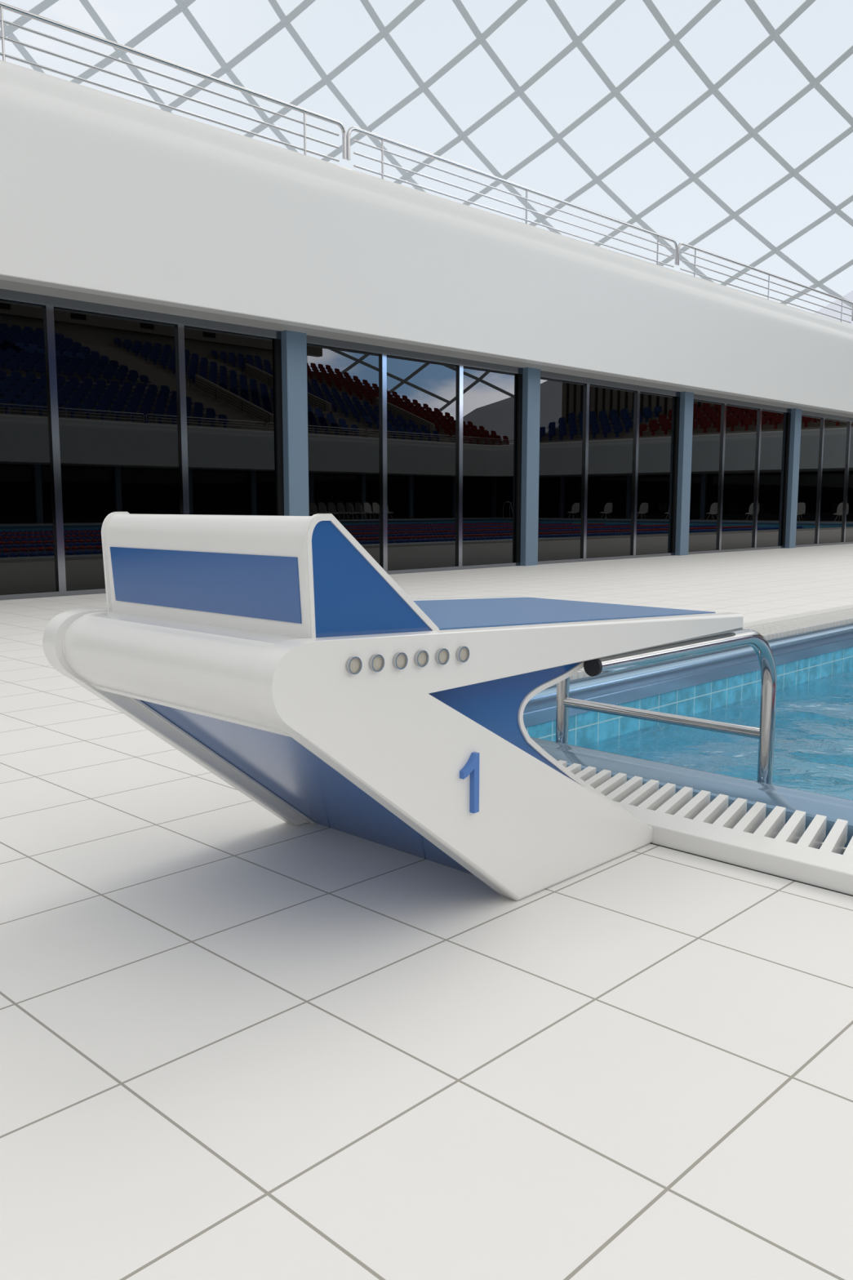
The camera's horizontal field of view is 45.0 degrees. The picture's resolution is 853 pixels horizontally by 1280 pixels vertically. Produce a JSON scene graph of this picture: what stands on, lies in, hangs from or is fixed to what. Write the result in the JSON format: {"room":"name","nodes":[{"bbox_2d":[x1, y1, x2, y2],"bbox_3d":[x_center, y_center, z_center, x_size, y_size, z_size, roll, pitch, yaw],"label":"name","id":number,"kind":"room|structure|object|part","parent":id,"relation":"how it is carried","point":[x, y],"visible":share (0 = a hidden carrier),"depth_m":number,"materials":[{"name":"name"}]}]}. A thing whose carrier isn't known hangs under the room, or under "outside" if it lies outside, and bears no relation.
{"room":"indoor swimming pool","nodes":[
{"label":"indoor swimming pool","id":0,"kind":"room"},
{"bbox_2d":[0,543,852,1279],"bbox_3d":[23.310,0.072,5.089,51.600,0.001,81.600,7,10,43],"label":"floor","id":1,"kind":"structure","parent":0,"point":[238,1041],"depth_m":1.42,"materials":[{"name":"tile"}]},
{"bbox_2d":[280,330,309,515],"bbox_3d":[-1.233,-1.708,9.698,0.090,2.306,0.240,7,10,43],"label":"column","id":2,"kind":"structure","parent":1,"relation":"on","point":[294,344],"depth_m":9.61,"materials":[{"name":"blue paint"}]},
{"bbox_2d":[42,511,743,901],"bbox_3d":[0.023,0.085,2.175,0.699,0.709,1.387,7,10,43],"label":"starting block","id":3,"kind":"object","parent":1,"relation":"on","point":[277,655],"visible":1,"depth_m":1.75,"materials":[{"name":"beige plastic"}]},
{"bbox_3d":[-0.385,-0.099,1.726,0.548,0.099,0.010,7,10,43],"label":"panel","id":4,"kind":"part","parent":3,"relation":"part of","materials":[{"name":"blue plastic"}]},
{"bbox_3d":[-0.212,0.146,2.410,0.048,0.526,1.387,7,10,43],"label":"plate","id":5,"kind":"part","parent":3,"relation":"part of","materials":[{"name":"white plastic"}]},
{"bbox_3d":[-0.082,-0.094,1.617,0.003,0.190,0.261,7,10,43],"label":"panel","id":6,"kind":"part","parent":3,"relation":"part of","materials":[{"name":"blue plastic"}]},
{"bbox_3d":[0.249,0.204,1.970,0.048,0.526,1.387,7,10,43],"label":"plate","id":7,"kind":"part","parent":3,"relation":"part of","materials":[{"name":"white plastic"}]},
{"bbox_2d":[555,629,777,784],"bbox_3d":[0.372,0.244,2.568,0.679,0.558,0.797,7,10,43],"label":"grab rail","id":8,"kind":"object","parent":3,"relation":"attached to","point":[766,733],"visible":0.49,"depth_m":2.60,"materials":[{"name":"silver metal"}]},
{"bbox_2d":[520,367,540,565],"bbox_3d":[1.230,-2.039,12.231,0.090,2.306,0.240,7,10,43],"label":"column","id":9,"kind":"structure","parent":1,"relation":"on","point":[531,376],"depth_m":12.18,"materials":[{"name":"blue paint"}]},
{"bbox_2d":[675,391,693,555],"bbox_3d":[3.694,-2.371,14.764,0.090,2.306,0.240,7,10,43],"label":"column","id":10,"kind":"structure","parent":1,"relation":"on","point":[686,399],"depth_m":14.71,"materials":[{"name":"blue paint"}]},
{"bbox_2d":[523,604,852,895],"bbox_3d":[21.004,0.100,10.011,22.089,1.421,39.680,7,10,43],"label":"swimming pool","id":11,"kind":"object","parent":1,"relation":"in","point":[802,836],"visible":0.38,"depth_m":2.70,"materials":[{"name":"tile"}]},
{"bbox_2d":[579,669,852,799],"bbox_3d":[21.004,-0.355,9.951,21.057,0.001,38.648,7,10,43],"label":"pool water","id":12,"kind":"object","parent":11,"relation":"in","point":[813,748],"visible":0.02,"depth_m":4.06,"materials":[{"name":"blue liquid"}]},
{"bbox_2d":[650,842,852,896],"bbox_3d":[7.232,1.292,-4.236,22.089,0.010,0.007,7,10,43],"label":"trim","id":13,"kind":"structure","parent":11,"relation":"attached to","point":[651,842],"depth_m":2.05,"materials":[{"name":"grey"}]},
{"bbox_2d":[785,408,802,548],"bbox_3d":[6.157,-2.702,17.297,0.090,2.306,0.240,7,10,43],"label":"column","id":14,"kind":"structure","parent":1,"relation":"on","point":[796,414],"depth_m":17.24,"materials":[{"name":"blue paint"}]},
{"bbox_2d":[0,59,852,413],"bbox_3d":[3.600,-4.175,14.035,0.392,1.464,61.320,7,10,43],"label":"wall","id":15,"kind":"structure","parent":0,"point":[102,193],"depth_m":9.27,"materials":[{"name":"white paint"}]},
{"bbox_2d":[0,299,57,595],"bbox_3d":[-3.309,-1.442,7.658,0.018,2.306,1.134,7,10,43],"label":"window","id":16,"kind":"structure","parent":15,"relation":"in","point":[28,559],"depth_m":7.89,"materials":[{"name":"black glass"}]},
{"bbox_2d":[53,306,182,591],"bbox_3d":[-2.512,-1.549,8.478,0.018,2.306,1.164,7,10,43],"label":"window","id":17,"kind":"structure","parent":15,"relation":"in","point":[117,377],"depth_m":8.38,"materials":[{"name":"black glass"}]},
{"bbox_2d":[0,288,281,599],"bbox_3d":[-2.499,-1.547,8.463,0.033,2.306,3.369,7,10,43],"label":"window frame","id":18,"kind":"structure","parent":15,"relation":"attached to","point":[48,302],"depth_m":8.16,"materials":[{"name":"silver metal"}]},
{"bbox_2d":[0,1,346,161],"bbox_3d":[-2.728,-4.205,7.273,0.037,0.381,5.753,7,10,43],"label":"gallery railing","id":19,"kind":"object","parent":15,"relation":"on","point":[2,6],"visible":1,"depth_m":7.96,"materials":[{"name":"silver metal"}]},
{"bbox_3d":[-2.916,-4.168,7.082,0.019,0.357,0.019,-3,8,-23],"label":"post","id":20,"kind":"part","parent":19,"relation":"part of","materials":[{"name":"silver metal"}]},
{"bbox_3d":[-2.728,-4.168,7.278,0.020,0.020,5.580,7,10,43],"label":"rail","id":21,"kind":"part","parent":19,"relation":"part of","materials":[{"name":"silver metal"}]},
{"bbox_3d":[-2.728,-4.058,7.293,0.020,0.020,5.580,7,10,43],"label":"rail","id":22,"kind":"part","parent":19,"relation":"part of","materials":[{"name":"silver metal"}]},
{"bbox_3d":[-1.062,-4.418,8.988,0.019,0.357,0.019,3,8,21],"label":"post","id":23,"kind":"part","parent":19,"relation":"part of","materials":[{"name":"silver metal"}]},
{"bbox_2d":[183,325,276,515],"bbox_3d":[-1.715,-1.656,9.297,0.018,2.306,1.131,7,10,43],"label":"window","id":24,"kind":"structure","parent":15,"relation":"in","point":[229,377],"depth_m":9.21,"materials":[{"name":"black glass"}]},
{"bbox_2d":[273,338,309,515],"bbox_3d":[-1.281,-1.714,9.743,0.066,2.306,0.372,7,10,43],"label":"trim","id":25,"kind":"structure","parent":15,"relation":"attached to","point":[277,344],"depth_m":9.58,"materials":[{"name":"black metal"}]},
{"bbox_2d":[306,343,381,566],"bbox_3d":[-0.846,-1.773,10.191,0.018,2.306,1.134,7,10,43],"label":"window","id":26,"kind":"structure","parent":15,"relation":"in","point":[344,415],"depth_m":10.21,"materials":[{"name":"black glass"}]},
{"bbox_2d":[306,334,523,574],"bbox_3d":[-0.035,-1.878,10.996,0.033,2.306,3.369,7,10,43],"label":"window frame","id":27,"kind":"structure","parent":15,"relation":"attached to","point":[384,352],"depth_m":10.74,"materials":[{"name":"silver metal"}]},
{"bbox_2d":[386,355,457,570],"bbox_3d":[-0.048,-1.880,11.011,0.018,2.306,1.164,7,10,43],"label":"window","id":28,"kind":"structure","parent":15,"relation":"in","point":[422,396],"depth_m":10.99,"materials":[{"name":"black glass"}]},
{"bbox_2d":[462,366,517,565],"bbox_3d":[0.749,-1.987,11.830,0.018,2.306,1.131,7,10,43],"label":"window","id":29,"kind":"structure","parent":15,"relation":"in","point":[490,397],"depth_m":11.79,"materials":[{"name":"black glass"}]},
{"bbox_2d":[346,126,678,267],"bbox_3d":[1.274,-4.743,11.389,0.037,0.381,5.753,7,10,43],"label":"gallery railing","id":30,"kind":"object","parent":15,"relation":"on","point":[350,130],"visible":1,"depth_m":10.81,"materials":[{"name":"silver metal"}]},
{"bbox_3d":[-0.412,-4.505,9.656,0.019,0.357,0.019,3,8,21],"label":"post","id":31,"kind":"part","parent":30,"relation":"part of","materials":[{"name":"silver metal"}]},
{"bbox_3d":[1.087,-4.707,11.198,0.019,0.357,0.019,-3,8,-23],"label":"post","id":32,"kind":"part","parent":30,"relation":"part of","materials":[{"name":"silver metal"}]},
{"bbox_3d":[2.940,-4.956,13.103,0.019,0.357,0.019,-3,8,-23],"label":"post","id":33,"kind":"part","parent":30,"relation":"part of","materials":[{"name":"silver metal"}]},
{"bbox_2d":[515,373,522,562],"bbox_3d":[1.183,-2.046,12.276,0.066,2.306,0.372,7,10,43],"label":"trim","id":34,"kind":"structure","parent":15,"relation":"attached to","point":[519,414],"depth_m":12.14,"materials":[{"name":"black metal"}]},
{"bbox_2d":[537,377,585,560],"bbox_3d":[1.618,-2.104,12.724,0.018,2.306,1.134,7,10,43],"label":"window","id":35,"kind":"structure","parent":15,"relation":"in","point":[562,414],"depth_m":12.76,"materials":[{"name":"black glass"}]},
{"bbox_2d":[537,370,680,564],"bbox_3d":[2.429,-2.209,13.529,0.033,2.306,3.369,7,10,43],"label":"window frame","id":36,"kind":"structure","parent":15,"relation":"attached to","point":[588,381],"depth_m":13.28,"materials":[{"name":"silver metal"}]},
{"bbox_2d":[586,384,635,558],"bbox_3d":[2.416,-2.211,13.544,0.018,2.306,1.164,7,10,43],"label":"window","id":37,"kind":"structure","parent":15,"relation":"in","point":[612,411],"depth_m":13.54,"materials":[{"name":"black glass"}]},
{"bbox_2d":[635,391,676,555],"bbox_3d":[3.212,-2.318,14.363,0.018,2.306,1.131,7,10,43],"label":"window","id":38,"kind":"structure","parent":15,"relation":"in","point":[657,419],"depth_m":14.33,"materials":[{"name":"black glass"}]},
{"bbox_2d":[671,396,679,552],"bbox_3d":[3.646,-2.377,14.809,0.066,2.306,0.372,7,10,43],"label":"trim","id":39,"kind":"structure","parent":15,"relation":"attached to","point":[677,399],"depth_m":14.67,"materials":[{"name":"black metal"}]},
{"bbox_2d":[688,399,723,551],"bbox_3d":[4.082,-2.435,15.257,0.018,2.306,1.134,7,10,43],"label":"window","id":40,"kind":"structure","parent":15,"relation":"in","point":[707,432],"depth_m":15.32,"materials":[{"name":"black glass"}]},
{"bbox_2d":[688,394,791,554],"bbox_3d":[4.892,-2.541,16.062,0.033,2.306,3.369,7,10,43],"label":"trim","id":41,"kind":"structure","parent":15,"relation":"attached to","point":[696,397],"depth_m":15.85,"materials":[{"name":"silver metal"}]},
{"bbox_2d":[721,404,759,549],"bbox_3d":[4.879,-2.542,16.077,0.018,2.306,1.164,7,10,43],"label":"window","id":42,"kind":"structure","parent":15,"relation":"in","point":[741,422],"depth_m":16.08,"materials":[{"name":"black glass"}]},
{"bbox_2d":[676,242,852,323],"bbox_3d":[5.277,-5.282,15.504,0.037,0.381,5.753,7,10,43],"label":"gallery railing","id":43,"kind":"object","parent":15,"relation":"on","point":[680,244],"visible":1,"depth_m":15.08,"materials":[{"name":"silver metal"}]},
{"bbox_3d":[3.590,-5.043,13.771,0.019,0.357,0.019,3,8,21],"label":"post","id":44,"kind":"part","parent":43,"relation":"part of","materials":[{"name":"silver metal"}]},
{"bbox_3d":[5.277,-5.135,15.524,0.020,0.020,5.580,7,10,43],"label":"rail","id":45,"kind":"part","parent":43,"relation":"part of","materials":[{"name":"silver metal"}]},
{"bbox_3d":[5.277,-5.245,15.509,0.020,0.020,5.580,7,10,43],"label":"rail","id":46,"kind":"part","parent":43,"relation":"part of","materials":[{"name":"silver metal"}]},
{"bbox_3d":[5.090,-5.245,15.313,0.019,0.357,0.019,-3,8,-23],"label":"post","id":47,"kind":"part","parent":43,"relation":"part of","materials":[{"name":"silver metal"}]},
{"bbox_3d":[6.943,-5.494,17.219,0.019,0.357,0.019,3,8,21],"label":"post","id":48,"kind":"part","parent":43,"relation":"part of","materials":[{"name":"silver metal"}]},
{"bbox_2d":[756,409,787,547],"bbox_3d":[5.676,-2.650,16.896,0.018,2.306,1.131,7,10,43],"label":"window","id":49,"kind":"structure","parent":15,"relation":"in","point":[774,424],"depth_m":16.87,"materials":[{"name":"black glass"}]},
{"bbox_2d":[782,413,791,546],"bbox_3d":[6.110,-2.708,17.342,0.066,2.306,0.372,7,10,43],"label":"trim","id":50,"kind":"structure","parent":15,"relation":"attached to","point":[788,414],"depth_m":17.20,"materials":[{"name":"black metal"}]},
{"bbox_2d":[795,414,822,545],"bbox_3d":[6.545,-2.766,17.790,0.018,2.306,1.134,7,10,43],"label":"window","id":51,"kind":"structure","parent":15,"relation":"in","point":[811,426],"depth_m":17.87,"materials":[{"name":"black glass"}]},
{"bbox_2d":[795,410,852,547],"bbox_3d":[7.356,-2.872,18.596,0.033,2.306,3.369,7,10,43],"label":"trim","id":52,"kind":"structure","parent":15,"relation":"attached to","point":[824,416],"depth_m":18.28,"materials":[{"name":"silver metal"}]},
{"bbox_2d":[818,418,848,543],"bbox_3d":[7.343,-2.874,18.610,0.018,2.306,1.164,7,10,43],"label":"window","id":53,"kind":"structure","parent":15,"relation":"in","point":[836,432],"depth_m":18.61,"materials":[{"name":"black glass"}]},
{"bbox_2d":[845,422,852,542],"bbox_3d":[8.139,-2.981,19.429,0.018,2.306,1.131,7,10,43],"label":"window","id":54,"kind":"structure","parent":15,"relation":"in","point":[849,529],"depth_m":19.21,"materials":[{"name":"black glass"}]},
{"bbox_2d":[0,279,852,417],"bbox_3d":[14.701,-2.247,4.962,33.039,0.117,68.100,7,10,43],"label":"ceiling","id":55,"kind":"structure","parent":0,"point":[4,284],"depth_m":9.79,"materials":[{"name":"paint"}]},
{"bbox_2d":[0,0,852,307],"bbox_3d":[5.888,-13.691,-1.453,146.647,18.745,146.540,7,10,43],"label":"lattice","id":56,"kind":"object","parent":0,"point":[182,6],"visible":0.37,"depth_m":38.44,"materials":[{"name":"paint"}]},
{"bbox_2d":[813,290,852,325],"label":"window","id":57,"kind":"structure","parent":0,"point":[849,296],"depth_m":53.54,"materials":[{"name":"white"}]}
]}

